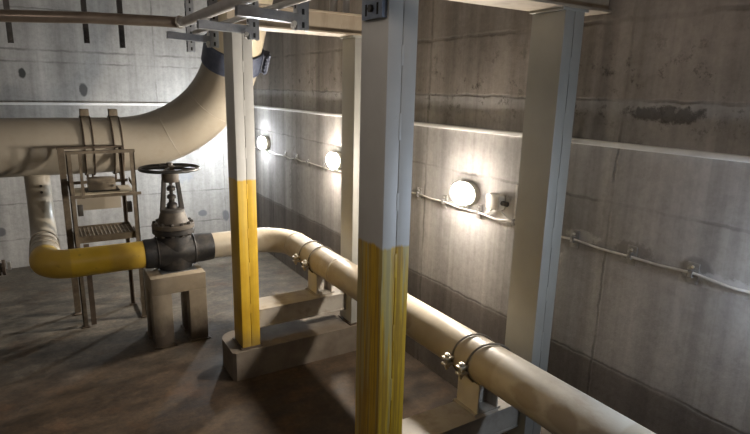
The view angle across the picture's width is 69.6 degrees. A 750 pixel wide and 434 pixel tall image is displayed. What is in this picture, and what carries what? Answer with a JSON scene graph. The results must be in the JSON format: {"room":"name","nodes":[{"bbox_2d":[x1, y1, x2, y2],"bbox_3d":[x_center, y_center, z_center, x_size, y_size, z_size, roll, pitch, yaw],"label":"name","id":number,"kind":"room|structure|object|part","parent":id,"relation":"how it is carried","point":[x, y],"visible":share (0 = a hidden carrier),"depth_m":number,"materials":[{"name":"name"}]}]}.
{"room":"industrial pipe room","nodes":[
{"label":"industrial pipe room","id":0,"kind":"room"},
{"bbox_2d":[0,0,230,268],"bbox_3d":[-4.050,-1.063,5.668,5.440,3.300,0.250,-7,15,-31],"label":"wall","id":1,"kind":"structure","parent":0,"point":[45,62],"depth_m":6.06,"materials":[{"name":"concrete"}]},
{"bbox_2d":[0,102,167,105],"bbox_3d":[-3.867,-1.176,5.586,5.190,0.028,0.030,-7,15,-31],"label":"trim","id":2,"kind":"structure","parent":1,"relation":"attached to","point":[1,103],"depth_m":5.93,"materials":[{"name":"white paint"}]},
{"bbox_2d":[0,252,456,433],"bbox_3d":[-1.433,1.632,2.099,5.690,0.200,10.000,-7,15,-31],"label":"floor","id":3,"kind":"structure","parent":0,"point":[58,376],"depth_m":3.83,"materials":[{"name":"concrete"}]},
{"bbox_2d":[0,259,10,275],"bbox_3d":[-3.718,0.601,5.053,0.540,0.355,0.150,-7,15,-31],"label":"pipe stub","id":4,"kind":"object","parent":3,"relation":"on","point":[3,263],"visible":1,"depth_m":5.10,"materials":[{"name":"metal"}]},
{"bbox_2d":[56,145,146,328],"bbox_3d":[-2.328,0.150,4.644,0.582,1.483,0.399,-7,15,-31],"label":"access platform","id":5,"kind":"object","parent":3,"relation":"on","point":[105,199],"visible":0.94,"depth_m":4.56,"materials":[{"name":"beige paint"}]},
{"bbox_3d":[-2.630,0.141,4.648,0.050,1.465,0.050,-7,15,-31],"label":"post","id":6,"kind":"part","parent":5,"relation":"part of","materials":[{"name":"brown metal"}]},
{"bbox_3d":[-2.424,0.206,4.393,0.036,1.465,0.036,-7,15,-31],"label":"post","id":7,"kind":"part","parent":5,"relation":"part of","materials":[{"name":"beige metal"}]},
{"bbox_3d":[-2.342,-0.332,4.305,0.022,0.375,0.032,-7,15,-31],"label":"brace post","id":8,"kind":"part","parent":5,"relation":"part of","materials":[{"name":"brown metal"}]},
{"bbox_3d":[-2.429,-0.593,4.606,0.505,0.022,0.034,-7,15,-31],"label":"rail","id":9,"kind":"part","parent":5,"relation":"part of","materials":[{"name":"brown metal"}]},
{"bbox_3d":[-2.377,0.568,4.507,0.040,0.710,0.008,-7,15,-31],"label":"brace post","id":10,"kind":"part","parent":5,"relation":"part of","materials":[{"name":"beige metal"}]},
{"bbox_3d":[-2.208,-0.525,4.340,0.505,0.024,0.036,-7,15,-31],"label":"rail","id":11,"kind":"part","parent":5,"relation":"part of","materials":[{"name":"metal"}]},
{"bbox_3d":[-2.415,-0.140,4.729,0.345,0.145,0.008,-7,15,-31],"label":"apron plate","id":12,"kind":"part","parent":5,"relation":"part of","materials":[{"name":"beige paint"}]},
{"bbox_2d":[84,176,119,192],"bbox_3d":[-2.308,-0.281,4.553,0.255,0.103,0.180,-7,15,-31],"label":"metal box","id":13,"kind":"object","parent":5,"relation":"on","point":[102,183],"visible":0.98,"depth_m":4.50,"materials":[{"name":"metal"}]},
{"bbox_3d":[-2.313,-0.332,4.552,0.175,0.004,0.115,-7,15,-31],"label":"lid","id":14,"kind":"part","parent":13,"relation":"part of","materials":[{"name":"brown paint"}]},
{"bbox_3d":[-2.320,0.124,4.643,0.445,0.075,0.355,-7,15,-31],"label":"grating frame","id":15,"kind":"part","parent":5,"relation":"part of","materials":[{"name":"beige metal"}]},
{"bbox_3d":[-2.248,0.094,4.888,0.032,1.465,0.032,-7,15,-31],"label":"post","id":16,"kind":"part","parent":5,"relation":"part of","materials":[{"name":"metal"}]},
{"bbox_3d":[-2.033,0.160,4.629,0.036,1.465,0.036,-7,15,-31],"label":"post","id":17,"kind":"part","parent":5,"relation":"part of","materials":[{"name":"beige metal"}]},
{"bbox_2d":[143,262,210,349],"bbox_3d":[-1.615,0.696,4.386,0.434,0.572,0.367,-7,15,-31],"label":"stand","id":18,"kind":"object","parent":3,"relation":"on","point":[160,285],"visible":0.93,"depth_m":4.25,"materials":[{"name":"beige paint"}]},
{"bbox_3d":[-1.790,0.748,4.429,0.145,0.419,0.110,-7,15,-31],"label":"leg","id":19,"kind":"part","parent":18,"relation":"part of","materials":[{"name":"beige paint"}]},
{"bbox_3d":[-1.672,0.794,4.243,0.145,0.419,0.110,-7,15,-31],"label":"leg","id":20,"kind":"part","parent":18,"relation":"part of","materials":[{"name":"beige paint"}]},
{"bbox_3d":[-1.675,1.005,4.289,0.169,0.012,0.142,-7,15,-31],"label":"foot plate","id":21,"kind":"part","parent":18,"relation":"part of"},
{"bbox_2d":[138,162,214,270],"bbox_3d":[-1.580,-0.013,4.298,0.526,0.847,0.457,-7,15,-31],"label":"valve","id":22,"kind":"object","parent":18,"relation":"on","point":[174,246],"visible":1,"depth_m":4.21,"materials":[{"name":"black paint"}]},
{"bbox_3d":[-1.600,-0.237,4.229,0.080,0.360,0.080,-7,15,-31],"label":"stem","id":23,"kind":"part","parent":22,"relation":"part of","materials":[{"name":"metal"}]},
{"bbox_3d":[-1.603,0.410,4.360,0.270,0.004,0.220,-7,15,-31],"label":"bearing plate","id":24,"kind":"part","parent":18,"relation":"part of","materials":[{"name":"metal"}]},
{"bbox_3d":[-1.560,0.721,4.568,0.135,0.419,0.110,-7,15,-31],"label":"leg","id":25,"kind":"part","parent":18,"relation":"part of","materials":[{"name":"beige paint"}]},
{"bbox_3d":[-1.442,0.767,4.382,0.135,0.419,0.110,-7,15,-31],"label":"leg","id":26,"kind":"part","parent":18,"relation":"part of","materials":[{"name":"beige paint"}]},
{"bbox_3d":[-1.445,0.978,4.428,0.159,0.012,0.142,-7,15,-31],"label":"foot plate","id":27,"kind":"part","parent":18,"relation":"part of","materials":[{"name":"beige metal"}]},
{"bbox_2d":[223,32,262,350],"bbox_3d":[-0.896,-0.146,3.649,0.167,2.160,0.212,-7,15,-31],"label":"steel column","id":28,"kind":"structure","parent":3,"relation":"on","point":[238,60],"depth_m":3.57,"materials":[{"name":"metal"}]},
{"bbox_3d":[-0.920,0.899,3.893,0.155,0.012,0.212,-7,15,-31],"label":"plate","id":29,"kind":"part","parent":28,"relation":"part of","materials":[{"name":"metal"}]},
{"bbox_2d":[226,3,361,36],"bbox_3d":[-0.415,-1.318,3.660,1.240,0.140,0.210,-7,15,-31],"label":"steel beam","id":30,"kind":"structure","parent":28,"relation":"on","point":[321,22],"depth_m":3.61,"materials":[{"name":"beige metal"}]},
{"bbox_2d":[329,0,336,11],"bbox_3d":[-0.277,-1.782,3.613,0.056,0.790,0.055,-7,15,-31],"label":"conduit","id":31,"kind":"object","parent":30,"relation":"on","point":[332,3],"visible":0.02,"depth_m":3.67,"materials":[{"name":"grey metal"}]},
{"bbox_2d":[343,0,349,12],"bbox_3d":[-0.192,-1.792,3.665,0.048,0.790,0.047,-7,15,-31],"label":"conduit","id":32,"kind":"object","parent":30,"relation":"on","point":[346,3],"visible":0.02,"depth_m":3.73,"materials":[{"name":"grey metal"}]},
{"bbox_2d":[222,311,356,380],"bbox_3d":[-0.518,0.945,4.228,1.305,0.210,0.375,-7,15,-31],"label":"concrete plinth","id":33,"kind":"object","parent":3,"relation":"on","point":[294,343],"visible":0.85,"depth_m":4.01,"materials":[{"name":"grey concrete"}]},
{"bbox_2d":[338,35,361,325],"bbox_3d":[-0.158,-0.233,4.094,0.167,2.160,0.212,-7,15,-31],"label":"steel column","id":34,"kind":"structure","parent":3,"relation":"on","point":[351,45],"depth_m":3.98,"materials":[{"name":"grey metal"}]},
{"bbox_2d":[259,285,345,327],"bbox_3d":[-0.595,0.677,4.157,0.733,0.140,0.220,-7,15,-31],"label":"cross beam","id":35,"kind":"structure","parent":34,"relation":"attached to","point":[296,305],"depth_m":4.08,"materials":[{"name":"grey metal"}]},
{"bbox_2d":[305,270,334,295],"bbox_3d":[-0.434,0.502,4.258,0.174,0.162,0.169,-7,15,-31],"label":"support","id":36,"kind":"object","parent":35,"relation":"on","point":[317,285],"visible":0.8,"depth_m":4.24,"materials":[{"name":"beige paint"}]},
{"bbox_3d":[-0.436,0.577,4.276,0.174,0.008,0.169,-7,15,-31],"label":"plate","id":37,"kind":"part","parent":36,"relation":"part of","materials":[{"name":"grey metal"}]},
{"bbox_3d":[-0.183,0.813,4.339,0.155,0.012,0.212,-7,15,-31],"label":"plate","id":38,"kind":"part","parent":34,"relation":"part of","materials":[{"name":"grey metal"}]},
{"bbox_3d":[-0.132,-1.278,3.848,0.167,0.012,0.196,-7,15,-31],"label":"cap plate","id":39,"kind":"part","parent":34,"relation":"part of","materials":[{"name":"grey paint"}]},
{"bbox_2d":[355,0,418,433],"bbox_3d":[0.029,0.213,2.210,0.167,2.160,0.212,-7,15,-31],"label":"steel column","id":40,"kind":"structure","parent":3,"relation":"on","point":[389,44],"depth_m":2.09,"materials":[{"name":"grey paint"}]},
{"bbox_2d":[362,0,386,20],"bbox_3d":[-0.004,-0.890,1.894,0.032,0.370,0.140,-7,15,-31],"label":"bracket","id":41,"kind":"object","parent":40,"relation":"attached to","point":[371,9],"visible":1,"depth_m":1.91,"materials":[{"name":"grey metal"}]},
{"bbox_2d":[449,0,611,15],"bbox_3d":[0.504,-0.959,2.217,1.230,0.140,0.210,-7,15,-31],"label":"steel beam","id":42,"kind":"structure","parent":40,"relation":"on","point":[595,7],"depth_m":2.33,"materials":[{"name":"beige metal"}]},
{"bbox_2d":[501,6,588,433],"bbox_3d":[0.799,0.123,2.674,0.167,2.160,0.212,-7,15,-31],"label":"steel column","id":43,"kind":"structure","parent":3,"relation":"on","point":[557,32],"depth_m":2.55,"materials":[{"name":"grey metal"}]},
{"bbox_2d":[402,397,518,433],"bbox_3d":[0.376,1.046,2.681,0.771,0.140,0.180,-7,15,-31],"label":"cross beam","id":44,"kind":"structure","parent":43,"relation":"attached to","point":[449,418],"depth_m":2.66,"materials":[{"name":"grey metal"}]},
{"bbox_2d":[453,375,499,416],"bbox_3d":[0.521,0.878,2.749,0.174,0.162,0.169,-7,15,-31],"label":"support","id":45,"kind":"object","parent":44,"relation":"on","point":[472,397],"visible":0.76,"depth_m":2.72,"materials":[{"name":"beige paint"}]},
{"bbox_3d":[0.519,0.953,2.767,0.174,0.008,0.169,-7,15,-31],"label":"plate","id":46,"kind":"part","parent":45,"relation":"part of","materials":[{"name":"grey metal"}]},
{"bbox_3d":[0.825,-0.922,2.428,0.167,0.012,0.196,-7,15,-31],"label":"cap plate","id":47,"kind":"part","parent":43,"relation":"part of","materials":[{"name":"grey paint"}]},
{"bbox_2d":[541,426,551,433],"bbox_3d":[0.404,1.308,2.770,1.305,0.210,0.380,-7,15,-31],"label":"concrete plinth","id":48,"kind":"object","parent":3,"relation":"on","point":[543,430],"visible":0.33,"depth_m":2.95,"materials":[{"name":"grey concrete"}]},
{"bbox_2d":[253,0,749,433],"bbox_3d":[0.924,-0.344,3.099,0.250,3.300,10.000,-7,15,-31],"label":"wall","id":49,"kind":"structure","parent":0,"point":[669,354],"depth_m":2.64,"materials":[{"name":"concrete"}]},
{"bbox_2d":[258,136,269,149],"bbox_3d":[-1.325,-0.873,6.381,0.102,0.160,0.202,-7,15,-31],"label":"lamp","id":50,"kind":"object","parent":49,"relation":"attached to","point":[263,142],"visible":1,"depth_m":6.32,"materials":[{"name":"white glass"}]},
{"bbox_3d":[-1.355,-0.872,6.363,0.032,0.141,0.188,-7,15,-31],"label":"glass","id":51,"kind":"part","parent":50,"relation":"part of","materials":[{"name":"white glass"}]},
{"bbox_2d":[326,152,340,170],"bbox_3d":[-0.373,-0.502,4.875,0.102,0.170,0.202,-7,15,-31],"label":"lamp","id":52,"kind":"object","parent":49,"relation":"attached to","point":[333,159],"visible":0.98,"depth_m":4.82,"materials":[{"name":"white glass"}]},
{"bbox_3d":[-0.402,-0.507,4.855,0.032,0.141,0.188,-7,15,-31],"label":"glass","id":53,"kind":"part","parent":52,"relation":"part of","materials":[{"name":"white glass"}]},
{"bbox_2d":[416,187,421,200],"bbox_3d":[0.311,-0.164,3.880,0.028,0.092,0.048,-7,15,-31],"label":"clip","id":54,"kind":"object","parent":49,"relation":"attached to","point":[419,197],"visible":1,"depth_m":3.87,"materials":[{"name":"metal"}]},
{"bbox_2d":[441,194,446,208],"bbox_3d":[0.461,-0.105,3.643,0.028,0.092,0.048,-7,15,-31],"label":"clip","id":55,"kind":"object","parent":49,"relation":"attached to","point":[444,197],"visible":1,"depth_m":3.64,"materials":[{"name":"metal"}]},
{"bbox_2d":[451,181,479,207],"bbox_3d":[0.556,-0.139,3.407,0.102,0.174,0.202,-7,15,-31],"label":"lamp","id":56,"kind":"object","parent":49,"relation":"attached to","point":[466,193],"visible":1,"depth_m":3.35,"materials":[{"name":"white glass"}]},
{"bbox_3d":[0.526,-0.145,3.387,0.032,0.141,0.188,-7,15,-31],"label":"glass","id":57,"kind":"part","parent":56,"relation":"part of","materials":[{"name":"white glass"}]},
{"bbox_2d":[199,143,749,293],"bbox_3d":[0.545,0.078,2.958,0.606,0.086,9.490,-7,15,-31],"label":"cable","id":58,"kind":"object","parent":49,"relation":"attached to","point":[506,220],"visible":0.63,"depth_m":2.61,"materials":[{"name":"white plastic"}]},
{"bbox_2d":[475,204,482,218],"bbox_3d":[0.642,-0.034,3.357,0.028,0.092,0.048,-7,15,-31],"label":"clip","id":59,"kind":"object","parent":49,"relation":"attached to","point":[479,206],"visible":1,"depth_m":3.35,"materials":[{"name":"metal"}]},
{"bbox_2d":[486,193,510,220],"bbox_3d":[0.722,-0.064,3.187,0.061,0.143,0.206,-7,15,-31],"label":"junction box","id":60,"kind":"object","parent":49,"relation":"attached to","point":[495,201],"visible":1,"depth_m":3.16,"materials":[{"name":"white plastic"}]},
{"bbox_3d":[0.689,-0.088,3.183,0.006,0.078,0.094,-7,15,-31],"label":"lid","id":61,"kind":"part","parent":60,"relation":"part of","materials":[{"name":"white plastic"}]},
{"bbox_2d":[254,105,749,162],"bbox_3d":[0.819,-0.454,2.987,0.022,0.026,9.470,-7,15,-31],"label":"trim","id":62,"kind":"structure","parent":49,"relation":"attached to","point":[676,151],"depth_m":2.53,"materials":[{"name":"white paint"}]},
{"bbox_2d":[511,213,515,228],"bbox_3d":[0.801,0.029,3.106,0.028,0.092,0.048,-7,15,-31],"label":"clip","id":63,"kind":"object","parent":49,"relation":"attached to","point":[512,219],"visible":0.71,"depth_m":3.10,"materials":[{"name":"metal"}]},
{"bbox_2d":[513,184,517,218],"bbox_3d":[0.805,-0.087,3.088,0.012,0.200,0.011,-7,15,-31],"label":"vertical cable","id":64,"kind":"object","parent":49,"relation":"attached to","point":[516,192],"visible":0.84,"depth_m":3.08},
{"bbox_2d":[570,229,579,248],"bbox_3d":[1.016,0.114,2.766,0.028,0.092,0.048,-7,15,-31],"label":"clip","id":65,"kind":"object","parent":49,"relation":"attached to","point":[574,233],"visible":1,"depth_m":2.76,"materials":[{"name":"metal"}]},
{"bbox_2d":[626,245,637,265],"bbox_3d":[1.183,0.179,2.501,0.028,0.092,0.048,-7,15,-31],"label":"clip","id":66,"kind":"object","parent":49,"relation":"attached to","point":[632,250],"visible":1,"depth_m":2.50,"materials":[{"name":"metal"}]},
{"bbox_2d":[685,261,699,284],"bbox_3d":[1.330,0.237,2.269,0.028,0.092,0.048,-7,15,-31],"label":"clip","id":67,"kind":"object","parent":49,"relation":"attached to","point":[692,267],"visible":1,"depth_m":2.27,"materials":[{"name":"metal"}]},
{"bbox_3d":[-1.352,-1.775,1.302,5.690,0.200,10.000,-7,15,-31],"label":"ceiling","id":68,"kind":"structure","parent":0,"visible":0},
{"bbox_2d":[3,0,13,42],"bbox_3d":[-2.265,-1.605,3.256,0.032,1.063,0.044,-7,15,-31],"label":"bar","id":69,"kind":"object","parent":68,"relation":"hanging from","point":[9,30],"visible":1,"depth_m":3.35,"materials":[{"name":"metal"}]},
{"bbox_2d":[80,0,89,42],"bbox_3d":[-1.902,-1.660,3.471,0.032,1.038,0.044,-7,15,-31],"label":"bar","id":70,"kind":"object","parent":68,"relation":"hanging from","point":[82,2],"visible":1,"depth_m":3.56,"materials":[{"name":"metal"}]},
{"bbox_2d":[116,0,125,47],"bbox_3d":[-1.719,-1.673,3.584,0.032,1.055,0.044,-7,15,-31],"label":"bar","id":71,"kind":"object","parent":68,"relation":"hanging from","point":[118,2],"visible":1,"depth_m":3.67,"materials":[{"name":"metal"}]},
{"bbox_2d":[184,0,195,51],"bbox_3d":[-1.365,-1.750,3.924,0.056,1.055,0.043,-7,15,-31],"label":"bracket","id":72,"kind":"object","parent":68,"relation":"hanging from","point":[188,4],"visible":0.69,"depth_m":3.98,"materials":[{"name":"metal"}]},
{"bbox_2d":[166,0,218,47],"bbox_3d":[-1.150,-1.607,3.341,0.318,1.056,0.057,-7,15,-31],"label":"bracket","id":73,"kind":"object","parent":68,"relation":"hanging from","point":[212,40],"visible":0.83,"depth_m":3.46,"materials":[{"name":"metal"}]},
{"bbox_3d":[-1.187,-1.145,3.438,0.261,0.050,0.041,-7,15,-31],"label":"arm","id":74,"kind":"part","parent":73,"relation":"part of","materials":[{"name":"metal"}]},
{"bbox_2d":[196,0,259,40],"bbox_3d":[-0.752,-1.451,2.712,0.318,1.056,0.057,-7,15,-31],"label":"bracket","id":75,"kind":"object","parent":68,"relation":"hanging from","point":[250,31],"visible":0.88,"depth_m":2.83,"materials":[{"name":"metal"}]},
{"bbox_3d":[-0.790,-0.989,2.809,0.261,0.050,0.041,-7,15,-31],"label":"arm","id":76,"kind":"part","parent":75,"relation":"part of","materials":[{"name":"metal"}]},
{"bbox_2d":[235,1,308,31],"bbox_3d":[-0.423,-1.321,2.192,0.318,1.056,0.057,-7,15,-31],"label":"bracket","id":77,"kind":"object","parent":68,"relation":"hanging from","point":[299,18],"visible":0.96,"depth_m":2.31,"materials":[{"name":"metal"}]},
{"bbox_2d":[0,0,257,28],"bbox_3d":[-1.122,-0.311,-0.218,3.707,0.153,6.120,-7,15,-31],"label":"conduit","id":78,"kind":"object","parent":77,"relation":"attached to","point":[6,15],"visible":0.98,"depth_m":2.90,"materials":[{"name":"brown metal"}]},
{"bbox_2d":[192,0,309,33],"bbox_3d":[0.485,-0.548,0.890,0.026,0.027,6.370,-7,15,-31],"label":"conduit","id":79,"kind":"object","parent":77,"relation":"on","point":[286,3],"visible":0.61,"depth_m":2.33,"materials":[{"name":"grey metal"}]},
{"bbox_3d":[-0.460,-0.859,2.288,0.261,0.050,0.041,-7,15,-31],"label":"arm","id":80,"kind":"part","parent":77,"relation":"part of","materials":[{"name":"metal"}]},
{"bbox_3d":[1.158,0.933,-2.330,5.190,3.300,0.250,-7,15,-31],"label":"wall","id":81,"kind":"structure","parent":0,"visible":0},
{"bbox_2d":[212,228,655,433],"bbox_3d":[0.750,0.910,1.852,0.740,0.221,7.084,-7,15,-31],"label":"pipe","id":82,"kind":"object","parent":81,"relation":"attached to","point":[547,400],"visible":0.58,"depth_m":2.55,"materials":[{"name":"beige metal"}]},
{"bbox_2d":[292,241,322,265],"bbox_3d":[-0.522,0.290,4.301,0.280,0.205,0.040,-7,15,-31],"label":"clamp","id":83,"kind":"object","parent":82,"relation":"on","point":[295,256],"visible":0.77,"depth_m":4.25,"materials":[{"name":"metal"}]},
{"bbox_2d":[301,246,331,272],"bbox_3d":[-0.433,0.326,4.161,0.280,0.205,0.040,-7,15,-31],"label":"clamp","id":84,"kind":"object","parent":82,"relation":"attached to","point":[304,262],"visible":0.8,"depth_m":4.11,"materials":[{"name":"metal"}]},
{"bbox_2d":[441,333,491,370],"bbox_3d":[0.473,0.682,2.729,0.293,0.205,0.049,-3,14,-20],"label":"clamp","id":85,"kind":"object","parent":82,"relation":"attached to","point":[447,356],"visible":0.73,"depth_m":2.69,"materials":[{"name":"metal"}]},
{"bbox_2d":[455,343,511,381],"bbox_3d":[0.536,0.706,2.632,0.301,0.205,0.052,-2,14,-15],"label":"clamp","id":86,"kind":"object","parent":82,"relation":"attached to","point":[461,366],"visible":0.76,"depth_m":2.60,"materials":[{"name":"metal"}]},
{"bbox_3d":[-3.645,0.226,0.199,0.250,3.300,9.750,-7,15,-31],"label":"wall","id":87,"kind":"structure","parent":0,"visible":0},
{"bbox_2d":[0,0,272,177],"bbox_3d":[-3.205,-1.288,4.149,4.889,2.044,1.298,-3,14,-19],"label":"pipe","id":88,"kind":"object","parent":87,"relation":"attached to","point":[172,131],"visible":0.63,"depth_m":4.79,"materials":[{"name":"beige metal"}]},
{"bbox_2d":[24,175,145,278],"bbox_3d":[-2.426,0.012,4.446,0.764,0.632,1.332,-7,15,-31],"label":"pipe","id":89,"kind":"object","parent":88,"relation":"attached to","point":[46,258],"visible":0.91,"depth_m":4.07,"materials":[{"name":"yellow metal"}]},
{"bbox_2d":[79,109,95,177],"bbox_3d":[-2.588,-0.640,4.854,0.082,0.651,0.536,-7,15,-31],"label":"strap","id":90,"kind":"object","parent":88,"relation":"attached to","point":[87,130],"visible":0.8,"depth_m":4.68,"materials":[{"name":"beige paint"}]},
{"bbox_2d":[107,109,124,178],"bbox_3d":[-2.392,-0.663,4.973,0.082,0.651,0.536,-7,15,-31],"label":"strap","id":91,"kind":"object","parent":88,"relation":"attached to","point":[115,122],"visible":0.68,"depth_m":4.79,"materials":[{"name":"beige paint"}]}
]}

